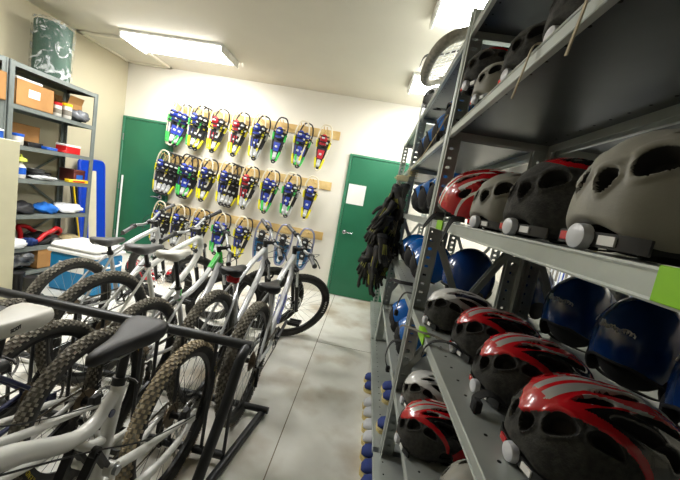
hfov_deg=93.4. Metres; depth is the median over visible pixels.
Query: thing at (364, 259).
glove
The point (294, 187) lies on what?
snowshoe
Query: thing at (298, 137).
snowshoe
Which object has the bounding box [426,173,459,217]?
helmet
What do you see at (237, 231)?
snowshoe
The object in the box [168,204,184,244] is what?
snowshoe
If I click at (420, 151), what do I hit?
helmet
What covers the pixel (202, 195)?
snowshoe
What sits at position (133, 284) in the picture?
mountain bike
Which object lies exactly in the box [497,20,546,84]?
helmet
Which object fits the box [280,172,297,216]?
snowshoe
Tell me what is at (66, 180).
box
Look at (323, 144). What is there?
snowshoe
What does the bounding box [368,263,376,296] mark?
glove
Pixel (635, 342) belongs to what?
helmet
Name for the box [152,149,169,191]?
snowshoe
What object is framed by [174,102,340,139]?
board
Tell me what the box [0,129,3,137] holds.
box
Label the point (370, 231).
glove
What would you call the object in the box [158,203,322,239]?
board
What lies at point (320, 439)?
floor
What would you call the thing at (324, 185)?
board
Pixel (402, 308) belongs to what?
helmet
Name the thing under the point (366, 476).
shoe
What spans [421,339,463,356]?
strap
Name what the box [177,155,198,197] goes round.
snowshoe
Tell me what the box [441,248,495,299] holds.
helmet
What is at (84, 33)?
trim
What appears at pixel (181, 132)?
snowshoe
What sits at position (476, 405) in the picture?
strap
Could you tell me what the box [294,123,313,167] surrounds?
snowshoe
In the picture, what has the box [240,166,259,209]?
snowshoe
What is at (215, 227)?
snowshoe
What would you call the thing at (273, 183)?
snowshoe
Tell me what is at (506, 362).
helmet
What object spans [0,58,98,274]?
shelving unit
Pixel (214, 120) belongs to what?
snowshoe
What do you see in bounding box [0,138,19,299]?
filing cabinet
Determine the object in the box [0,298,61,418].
mountain bike
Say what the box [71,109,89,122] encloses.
plastic bag
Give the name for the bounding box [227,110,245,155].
snowshoe
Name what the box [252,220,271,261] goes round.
snowshoe
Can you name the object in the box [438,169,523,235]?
helmet
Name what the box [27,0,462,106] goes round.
ceiling
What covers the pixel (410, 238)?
helmet
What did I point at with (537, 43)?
strap
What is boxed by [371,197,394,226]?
glove
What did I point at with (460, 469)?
helmet
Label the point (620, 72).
shelving unit
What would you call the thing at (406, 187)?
glove
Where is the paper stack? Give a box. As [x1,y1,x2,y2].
[15,75,42,86]
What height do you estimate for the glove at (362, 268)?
0.298 m
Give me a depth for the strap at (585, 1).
0.53 m
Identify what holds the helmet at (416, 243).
on the shelving unit at (472, 155)
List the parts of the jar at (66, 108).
lid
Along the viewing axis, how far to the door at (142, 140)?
4.96 m
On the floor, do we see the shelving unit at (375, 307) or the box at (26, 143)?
the shelving unit at (375, 307)
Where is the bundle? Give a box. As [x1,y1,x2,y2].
[15,224,62,244]
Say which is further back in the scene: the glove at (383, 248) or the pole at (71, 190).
the pole at (71, 190)
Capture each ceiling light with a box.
[119,28,238,68]
[407,72,438,94]
[429,0,487,28]
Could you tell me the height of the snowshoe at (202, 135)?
0.649 m
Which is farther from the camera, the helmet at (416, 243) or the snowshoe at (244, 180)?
the snowshoe at (244, 180)
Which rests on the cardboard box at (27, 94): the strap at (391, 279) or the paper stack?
the paper stack
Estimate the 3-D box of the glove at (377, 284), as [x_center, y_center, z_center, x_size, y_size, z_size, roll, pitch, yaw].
[0.360,0.326,3.075,0.178,0.300,0.075,9,7,-13]
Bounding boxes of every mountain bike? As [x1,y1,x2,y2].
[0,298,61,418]
[0,302,144,479]
[0,305,94,473]
[0,315,216,479]
[15,203,191,354]
[34,209,232,386]
[84,223,262,412]
[166,218,303,408]
[214,224,329,427]
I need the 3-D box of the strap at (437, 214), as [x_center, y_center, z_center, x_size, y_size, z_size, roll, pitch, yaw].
[0.410,-0.086,1.428,0.030,0.090,0.097,3,10,-45]
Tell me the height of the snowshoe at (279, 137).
0.656 m
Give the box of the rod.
[115,175,122,236]
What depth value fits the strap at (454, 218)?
1.11 m
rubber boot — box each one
[12,271,43,294]
[22,275,57,298]
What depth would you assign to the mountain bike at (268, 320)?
2.26 m
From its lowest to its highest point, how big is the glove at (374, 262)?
0.291 m
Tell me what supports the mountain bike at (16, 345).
on the floor
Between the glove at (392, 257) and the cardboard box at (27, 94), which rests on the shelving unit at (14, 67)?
the cardboard box at (27, 94)
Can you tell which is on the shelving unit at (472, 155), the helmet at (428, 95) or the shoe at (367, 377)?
the helmet at (428, 95)
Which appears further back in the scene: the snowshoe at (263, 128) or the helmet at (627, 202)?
the snowshoe at (263, 128)
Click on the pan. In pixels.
(30, 171)
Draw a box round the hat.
[58,233,79,239]
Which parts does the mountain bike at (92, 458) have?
frame, seat post, chain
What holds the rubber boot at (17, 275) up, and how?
on the floor
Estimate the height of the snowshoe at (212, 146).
0.652 m
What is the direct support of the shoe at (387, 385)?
on the shelving unit at (472, 155)
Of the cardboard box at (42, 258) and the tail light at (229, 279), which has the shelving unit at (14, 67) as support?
the cardboard box at (42, 258)
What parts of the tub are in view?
lid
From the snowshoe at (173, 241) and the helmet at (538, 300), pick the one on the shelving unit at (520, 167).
the helmet at (538, 300)
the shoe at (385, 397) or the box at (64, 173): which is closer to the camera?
the shoe at (385, 397)
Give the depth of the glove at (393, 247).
2.98 m
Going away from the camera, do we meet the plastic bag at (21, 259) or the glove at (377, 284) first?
the glove at (377, 284)
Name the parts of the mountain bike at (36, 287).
chain, seat post, frame, stem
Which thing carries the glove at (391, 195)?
hanging from the twine
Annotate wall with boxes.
[0,0,128,236]
[124,63,514,301]
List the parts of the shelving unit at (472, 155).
shelf, post, shelf, shelf, post, shelf, post, shelf, shelf, post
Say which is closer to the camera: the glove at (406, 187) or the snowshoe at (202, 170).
the glove at (406, 187)
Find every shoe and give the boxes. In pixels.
[359,443,372,460]
[359,458,371,477]
[361,418,371,432]
[361,430,371,445]
[361,474,371,479]
[362,397,370,409]
[362,406,371,419]
[363,381,370,393]
[364,372,370,382]
[376,416,385,434]
[381,381,391,392]
[381,390,390,404]
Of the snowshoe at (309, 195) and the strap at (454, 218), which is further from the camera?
the snowshoe at (309, 195)
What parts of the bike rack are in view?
rail, rail, leg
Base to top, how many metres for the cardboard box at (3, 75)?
0.250 m
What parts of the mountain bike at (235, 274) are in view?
chain, frame, stem, brake lever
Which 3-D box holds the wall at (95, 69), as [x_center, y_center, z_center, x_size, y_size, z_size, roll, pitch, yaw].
[-3.790,-0.889,1.440,0.100,2.900,7.357,11,7,4]
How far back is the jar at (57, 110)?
3.49 m
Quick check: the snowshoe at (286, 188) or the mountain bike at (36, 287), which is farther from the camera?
the snowshoe at (286, 188)
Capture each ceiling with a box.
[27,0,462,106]
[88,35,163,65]
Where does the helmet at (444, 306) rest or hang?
on the shelving unit at (620, 72)
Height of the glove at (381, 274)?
0.292 m
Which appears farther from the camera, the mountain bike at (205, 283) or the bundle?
the bundle
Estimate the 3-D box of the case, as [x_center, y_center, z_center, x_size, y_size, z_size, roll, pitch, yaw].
[-3.387,-0.348,3.345,0.227,0.132,0.364,11,7,4]
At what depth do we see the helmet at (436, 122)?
2.03 m
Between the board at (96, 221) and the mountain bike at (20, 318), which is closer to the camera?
the mountain bike at (20, 318)
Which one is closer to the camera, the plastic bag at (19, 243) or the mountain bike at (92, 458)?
the mountain bike at (92, 458)
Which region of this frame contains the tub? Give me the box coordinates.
[12,132,23,144]
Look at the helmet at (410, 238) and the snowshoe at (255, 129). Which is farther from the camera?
the snowshoe at (255, 129)
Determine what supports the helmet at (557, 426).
on the shelving unit at (620, 72)
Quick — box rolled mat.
[30,14,73,82]
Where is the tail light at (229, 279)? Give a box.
[226,275,239,283]
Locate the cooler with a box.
[47,237,125,295]
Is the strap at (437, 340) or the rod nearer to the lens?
the strap at (437, 340)
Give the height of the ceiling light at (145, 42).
0.088 m
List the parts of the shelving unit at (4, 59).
shelf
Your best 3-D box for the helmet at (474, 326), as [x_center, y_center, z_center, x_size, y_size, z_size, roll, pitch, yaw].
[0.556,0.334,1.125,0.318,0.178,0.212,9,7,-12]
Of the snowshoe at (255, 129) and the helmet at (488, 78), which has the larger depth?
the snowshoe at (255, 129)
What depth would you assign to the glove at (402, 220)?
2.86 m
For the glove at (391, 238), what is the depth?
2.88 m
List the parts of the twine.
tag strip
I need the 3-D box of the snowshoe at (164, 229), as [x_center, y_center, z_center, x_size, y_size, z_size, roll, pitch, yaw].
[-2.655,-0.244,4.887,0.261,0.647,0.123,7,8,-27]
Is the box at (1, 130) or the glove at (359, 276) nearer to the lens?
the box at (1, 130)
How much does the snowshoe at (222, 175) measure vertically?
0.654 m
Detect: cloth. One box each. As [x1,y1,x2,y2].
[22,237,37,245]
[28,175,58,180]
[33,201,58,213]
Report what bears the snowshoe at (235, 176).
hanging from the board at (324, 185)
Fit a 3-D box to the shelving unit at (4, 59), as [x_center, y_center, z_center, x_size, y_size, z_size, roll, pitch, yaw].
[-3.481,-0.603,2.610,0.425,2.170,0.966,11,7,4]
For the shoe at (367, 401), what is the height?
0.117 m
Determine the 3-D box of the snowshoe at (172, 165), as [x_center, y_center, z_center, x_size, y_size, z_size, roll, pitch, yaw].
[-2.553,-0.982,4.799,0.261,0.647,0.123,7,8,-27]
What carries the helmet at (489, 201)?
on the shelving unit at (620, 72)
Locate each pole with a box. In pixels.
[70,186,77,235]
[73,186,79,236]
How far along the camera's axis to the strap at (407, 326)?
1.24 m
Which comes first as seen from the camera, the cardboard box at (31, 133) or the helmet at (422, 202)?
the helmet at (422, 202)
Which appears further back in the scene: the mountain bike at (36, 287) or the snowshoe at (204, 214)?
the snowshoe at (204, 214)
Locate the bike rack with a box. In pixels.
[0,287,268,479]
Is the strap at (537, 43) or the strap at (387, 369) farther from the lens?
the strap at (387, 369)
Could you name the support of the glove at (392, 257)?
hanging from the twine
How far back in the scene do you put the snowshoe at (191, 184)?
4.79 m
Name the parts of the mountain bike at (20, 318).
seat post, chain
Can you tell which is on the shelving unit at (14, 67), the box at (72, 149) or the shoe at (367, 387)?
the box at (72, 149)
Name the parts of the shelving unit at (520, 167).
post, post, shelf, shelf, post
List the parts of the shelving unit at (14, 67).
post, shelf, shelf, shelf, shelf, shelf, shelf, shelf, post, post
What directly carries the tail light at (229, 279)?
on the mountain bike at (235, 274)
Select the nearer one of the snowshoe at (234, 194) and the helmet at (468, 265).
the helmet at (468, 265)
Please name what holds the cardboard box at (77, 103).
on the shelving unit at (14, 67)
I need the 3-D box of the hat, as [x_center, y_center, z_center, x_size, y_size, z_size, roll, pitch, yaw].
[-3.395,-0.036,4.002,0.216,0.073,0.231,11,7,4]
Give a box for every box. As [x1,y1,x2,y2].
[0,70,6,99]
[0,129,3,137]
[5,122,39,142]
[7,77,54,113]
[24,141,42,148]
[25,249,51,268]
[41,146,56,150]
[54,94,84,110]
[56,142,80,154]
[59,167,84,179]
[65,179,87,183]
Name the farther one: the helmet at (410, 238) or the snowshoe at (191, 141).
the snowshoe at (191, 141)
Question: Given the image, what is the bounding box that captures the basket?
[419,26,467,86]
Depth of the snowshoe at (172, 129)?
4.66 m
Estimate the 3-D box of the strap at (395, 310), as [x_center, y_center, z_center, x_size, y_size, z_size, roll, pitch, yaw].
[0.363,0.369,1.798,0.055,0.173,0.170,6,8,-31]
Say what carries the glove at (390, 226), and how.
hanging from the twine
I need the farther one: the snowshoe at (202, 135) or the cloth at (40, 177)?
the snowshoe at (202, 135)
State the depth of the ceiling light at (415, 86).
3.56 m
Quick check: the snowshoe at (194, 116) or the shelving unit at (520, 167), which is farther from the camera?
the snowshoe at (194, 116)
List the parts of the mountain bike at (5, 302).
frame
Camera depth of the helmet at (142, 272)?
3.98 m
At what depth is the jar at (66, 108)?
3.60 m
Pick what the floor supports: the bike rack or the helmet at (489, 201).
the bike rack
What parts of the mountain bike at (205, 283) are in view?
chain, seat post, frame, head panel, stem, brake lever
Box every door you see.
[112,115,173,257]
[327,154,409,301]
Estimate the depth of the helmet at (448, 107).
1.73 m
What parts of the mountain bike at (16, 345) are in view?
chain, frame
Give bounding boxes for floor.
[0,253,370,479]
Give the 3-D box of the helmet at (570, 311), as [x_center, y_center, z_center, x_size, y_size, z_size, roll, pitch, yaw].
[1.034,0.310,1.388,0.284,0.317,0.257,11,7,4]
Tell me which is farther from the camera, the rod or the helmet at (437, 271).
the rod
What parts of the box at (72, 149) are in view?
box lid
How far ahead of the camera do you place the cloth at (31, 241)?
3.48 m
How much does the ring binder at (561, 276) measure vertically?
0.320 m
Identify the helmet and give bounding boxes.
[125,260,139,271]
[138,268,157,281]
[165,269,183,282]
[389,298,407,332]
[394,316,426,356]
[394,399,465,465]
[400,234,423,260]
[400,369,444,406]
[404,238,431,267]
[409,246,450,283]
[411,182,425,213]
[417,136,425,157]
[418,178,434,213]
[421,87,445,110]
[422,288,492,331]
[423,126,433,152]
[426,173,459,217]
[431,113,444,144]
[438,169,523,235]
[440,459,473,479]
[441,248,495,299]
[443,97,473,134]
[449,307,541,362]
[460,47,507,96]
[467,173,548,238]
[469,332,593,409]
[470,61,503,108]
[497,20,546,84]
[499,158,610,251]
[500,372,679,479]
[503,263,554,319]
[539,276,615,352]
[542,0,584,41]
[558,128,679,266]
[585,297,679,401]
[659,354,679,428]
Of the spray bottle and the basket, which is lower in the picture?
the spray bottle
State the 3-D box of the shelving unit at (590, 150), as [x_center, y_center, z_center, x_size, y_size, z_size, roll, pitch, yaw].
[1.026,0.334,0.788,0.470,2.360,1.491,11,7,4]
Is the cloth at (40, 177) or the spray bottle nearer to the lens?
the spray bottle
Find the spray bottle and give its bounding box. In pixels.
[18,154,27,178]
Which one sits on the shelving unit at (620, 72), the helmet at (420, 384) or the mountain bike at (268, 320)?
the helmet at (420, 384)
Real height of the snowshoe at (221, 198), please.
0.653 m
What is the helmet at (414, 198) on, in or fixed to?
on the shelving unit at (472, 155)
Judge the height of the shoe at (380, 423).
0.117 m
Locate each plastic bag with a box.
[13,252,34,268]
[14,237,27,248]
[53,202,82,212]
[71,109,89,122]
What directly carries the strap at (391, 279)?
hanging from the shelving unit at (472, 155)
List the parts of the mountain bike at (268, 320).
chain, frame, stem, brake lever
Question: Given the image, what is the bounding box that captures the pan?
[26,167,51,177]
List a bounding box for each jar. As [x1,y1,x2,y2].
[53,101,62,116]
[61,102,72,119]
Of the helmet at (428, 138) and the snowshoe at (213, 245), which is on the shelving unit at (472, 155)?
the helmet at (428, 138)
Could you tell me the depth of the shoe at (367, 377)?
2.62 m
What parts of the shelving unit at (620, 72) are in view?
shelf, shelf, tape strip, post, tape strip, shelf, shelf, post, shelf, shelf, tape strip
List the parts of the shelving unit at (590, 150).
post, shelf, shelf, post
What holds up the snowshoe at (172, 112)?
hanging from the board at (292, 127)
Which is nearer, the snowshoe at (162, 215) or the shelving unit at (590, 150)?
the shelving unit at (590, 150)
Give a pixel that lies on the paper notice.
(356, 193)
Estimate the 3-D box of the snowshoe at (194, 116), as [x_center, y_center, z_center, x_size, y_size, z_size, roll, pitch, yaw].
[-2.110,-1.649,4.624,0.244,0.652,0.123,11,7,7]
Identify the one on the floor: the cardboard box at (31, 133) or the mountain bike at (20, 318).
the mountain bike at (20, 318)
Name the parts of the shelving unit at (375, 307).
shelf, post, shelf, post, shelf, shelf, post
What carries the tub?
on the shelving unit at (14, 67)
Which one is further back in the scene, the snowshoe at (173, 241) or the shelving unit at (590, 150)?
the snowshoe at (173, 241)
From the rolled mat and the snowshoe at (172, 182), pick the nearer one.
the rolled mat
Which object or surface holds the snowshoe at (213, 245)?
hanging from the board at (318, 235)
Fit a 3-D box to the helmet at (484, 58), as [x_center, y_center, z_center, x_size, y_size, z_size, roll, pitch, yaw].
[0.667,-0.671,1.311,0.324,0.181,0.216,8,7,-20]
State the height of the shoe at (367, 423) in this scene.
0.117 m
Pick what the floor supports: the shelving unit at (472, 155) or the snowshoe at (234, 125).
the shelving unit at (472, 155)
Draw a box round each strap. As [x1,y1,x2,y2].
[385,339,408,372]
[388,278,412,285]
[394,292,411,315]
[399,324,448,344]
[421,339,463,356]
[422,212,444,228]
[435,115,449,141]
[440,216,464,246]
[470,389,504,413]
[511,42,541,98]
[564,0,588,55]
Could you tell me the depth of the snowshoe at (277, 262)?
4.71 m
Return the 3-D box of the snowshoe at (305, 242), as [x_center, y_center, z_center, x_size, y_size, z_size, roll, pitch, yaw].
[-0.524,0.141,4.669,0.265,0.646,0.123,11,7,7]
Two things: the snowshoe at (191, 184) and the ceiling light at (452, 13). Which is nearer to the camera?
the ceiling light at (452, 13)
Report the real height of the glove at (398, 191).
0.300 m
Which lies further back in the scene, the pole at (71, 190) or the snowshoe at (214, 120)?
the snowshoe at (214, 120)
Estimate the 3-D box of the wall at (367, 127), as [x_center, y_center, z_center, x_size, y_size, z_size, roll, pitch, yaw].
[-0.410,-0.695,4.817,6.330,2.900,0.100,11,7,4]
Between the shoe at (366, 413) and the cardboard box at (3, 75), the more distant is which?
the cardboard box at (3, 75)
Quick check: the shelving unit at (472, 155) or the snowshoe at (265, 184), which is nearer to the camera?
the shelving unit at (472, 155)
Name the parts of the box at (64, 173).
box lid, printed panel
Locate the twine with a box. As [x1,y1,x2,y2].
[388,114,448,261]
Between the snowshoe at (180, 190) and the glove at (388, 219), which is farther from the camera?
the snowshoe at (180, 190)
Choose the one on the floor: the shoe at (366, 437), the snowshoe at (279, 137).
the shoe at (366, 437)
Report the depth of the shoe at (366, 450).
1.82 m
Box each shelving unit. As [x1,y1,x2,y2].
[0,55,8,137]
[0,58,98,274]
[370,109,448,341]
[371,11,543,457]
[372,0,679,479]
[447,153,619,333]
[513,115,679,425]
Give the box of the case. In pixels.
[16,200,34,213]
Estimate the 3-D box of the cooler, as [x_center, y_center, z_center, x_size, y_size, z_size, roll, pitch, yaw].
[-2.734,0.278,3.469,0.619,0.505,0.410,11,7,4]
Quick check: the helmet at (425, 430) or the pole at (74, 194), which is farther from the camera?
the pole at (74, 194)
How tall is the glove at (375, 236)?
0.286 m
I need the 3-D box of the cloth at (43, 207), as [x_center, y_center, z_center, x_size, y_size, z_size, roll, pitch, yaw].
[-3.344,-0.371,3.640,0.222,0.122,0.244,5,8,-34]
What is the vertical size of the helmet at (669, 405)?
0.317 m
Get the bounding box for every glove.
[356,246,373,276]
[357,272,362,287]
[361,256,377,286]
[364,222,374,244]
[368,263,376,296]
[370,230,380,245]
[370,245,377,279]
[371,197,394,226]
[373,200,397,229]
[373,215,393,241]
[373,271,386,289]
[375,260,390,281]
[376,231,393,260]
[377,233,391,267]
[384,210,397,231]
[385,219,400,246]
[386,183,400,202]
[387,246,395,270]
[393,187,403,221]
[394,183,410,211]
[399,201,405,229]
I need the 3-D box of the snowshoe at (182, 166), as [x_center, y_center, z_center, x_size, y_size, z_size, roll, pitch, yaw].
[-2.307,-0.948,4.717,0.244,0.652,0.123,11,7,7]
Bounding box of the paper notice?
[346,184,365,205]
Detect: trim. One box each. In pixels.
[77,30,171,68]
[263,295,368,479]
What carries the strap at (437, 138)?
hanging from the shelving unit at (472, 155)
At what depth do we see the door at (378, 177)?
4.73 m
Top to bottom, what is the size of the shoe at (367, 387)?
0.117 m
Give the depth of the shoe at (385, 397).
2.12 m
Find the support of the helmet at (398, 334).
on the shelving unit at (472, 155)
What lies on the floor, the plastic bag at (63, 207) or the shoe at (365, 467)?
the shoe at (365, 467)
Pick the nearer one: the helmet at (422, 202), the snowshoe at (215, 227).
the helmet at (422, 202)
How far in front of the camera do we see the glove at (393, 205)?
2.71 m
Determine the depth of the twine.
2.85 m
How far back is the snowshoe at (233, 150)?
4.61 m
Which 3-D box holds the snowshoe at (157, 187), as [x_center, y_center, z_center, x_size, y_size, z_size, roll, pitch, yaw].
[-2.600,-0.997,4.758,0.255,0.649,0.123,7,8,-27]
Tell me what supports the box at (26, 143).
on the shelving unit at (14, 67)
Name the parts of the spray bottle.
lid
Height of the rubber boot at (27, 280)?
0.266 m
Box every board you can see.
[77,159,105,238]
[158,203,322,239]
[161,152,331,190]
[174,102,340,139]
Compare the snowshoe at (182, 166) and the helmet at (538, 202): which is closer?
the helmet at (538, 202)
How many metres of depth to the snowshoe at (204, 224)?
4.81 m
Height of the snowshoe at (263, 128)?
0.654 m
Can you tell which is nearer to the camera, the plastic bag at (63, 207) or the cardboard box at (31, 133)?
the cardboard box at (31, 133)
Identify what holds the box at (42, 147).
on the shelving unit at (14, 67)
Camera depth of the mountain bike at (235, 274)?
2.28 m
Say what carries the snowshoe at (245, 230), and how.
hanging from the board at (318, 235)
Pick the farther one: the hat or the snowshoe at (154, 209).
the snowshoe at (154, 209)
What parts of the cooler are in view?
pale panel, lid, handle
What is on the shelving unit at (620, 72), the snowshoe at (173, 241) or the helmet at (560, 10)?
the helmet at (560, 10)
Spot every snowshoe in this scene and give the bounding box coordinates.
[149,200,165,240]
[150,202,171,239]
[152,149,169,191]
[153,151,175,193]
[159,153,180,194]
[160,203,176,236]
[163,155,184,195]
[165,99,182,144]
[166,101,188,145]
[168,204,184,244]
[169,205,190,246]
[172,104,193,146]
[175,153,192,196]
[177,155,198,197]
[182,157,203,198]
[186,103,203,147]
[187,105,209,148]
[188,208,205,248]
[190,209,210,250]
[192,108,213,150]
[196,157,213,199]
[197,159,218,201]
[206,106,224,151]
[208,108,229,152]
[209,212,226,253]
[211,213,231,254]
[215,160,232,203]
[217,163,237,205]
[222,164,242,206]
[226,166,245,207]
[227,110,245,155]
[229,112,250,156]
[231,216,248,251]
[233,217,252,258]
[237,164,254,208]
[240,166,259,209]
[248,113,266,158]
[250,115,270,160]
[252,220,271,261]
[258,168,275,212]
[261,170,279,213]
[270,117,288,162]
[273,224,293,265]
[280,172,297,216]
[282,174,301,217]
[291,120,309,166]
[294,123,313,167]
[296,228,314,269]
[301,176,318,220]
[314,124,332,170]

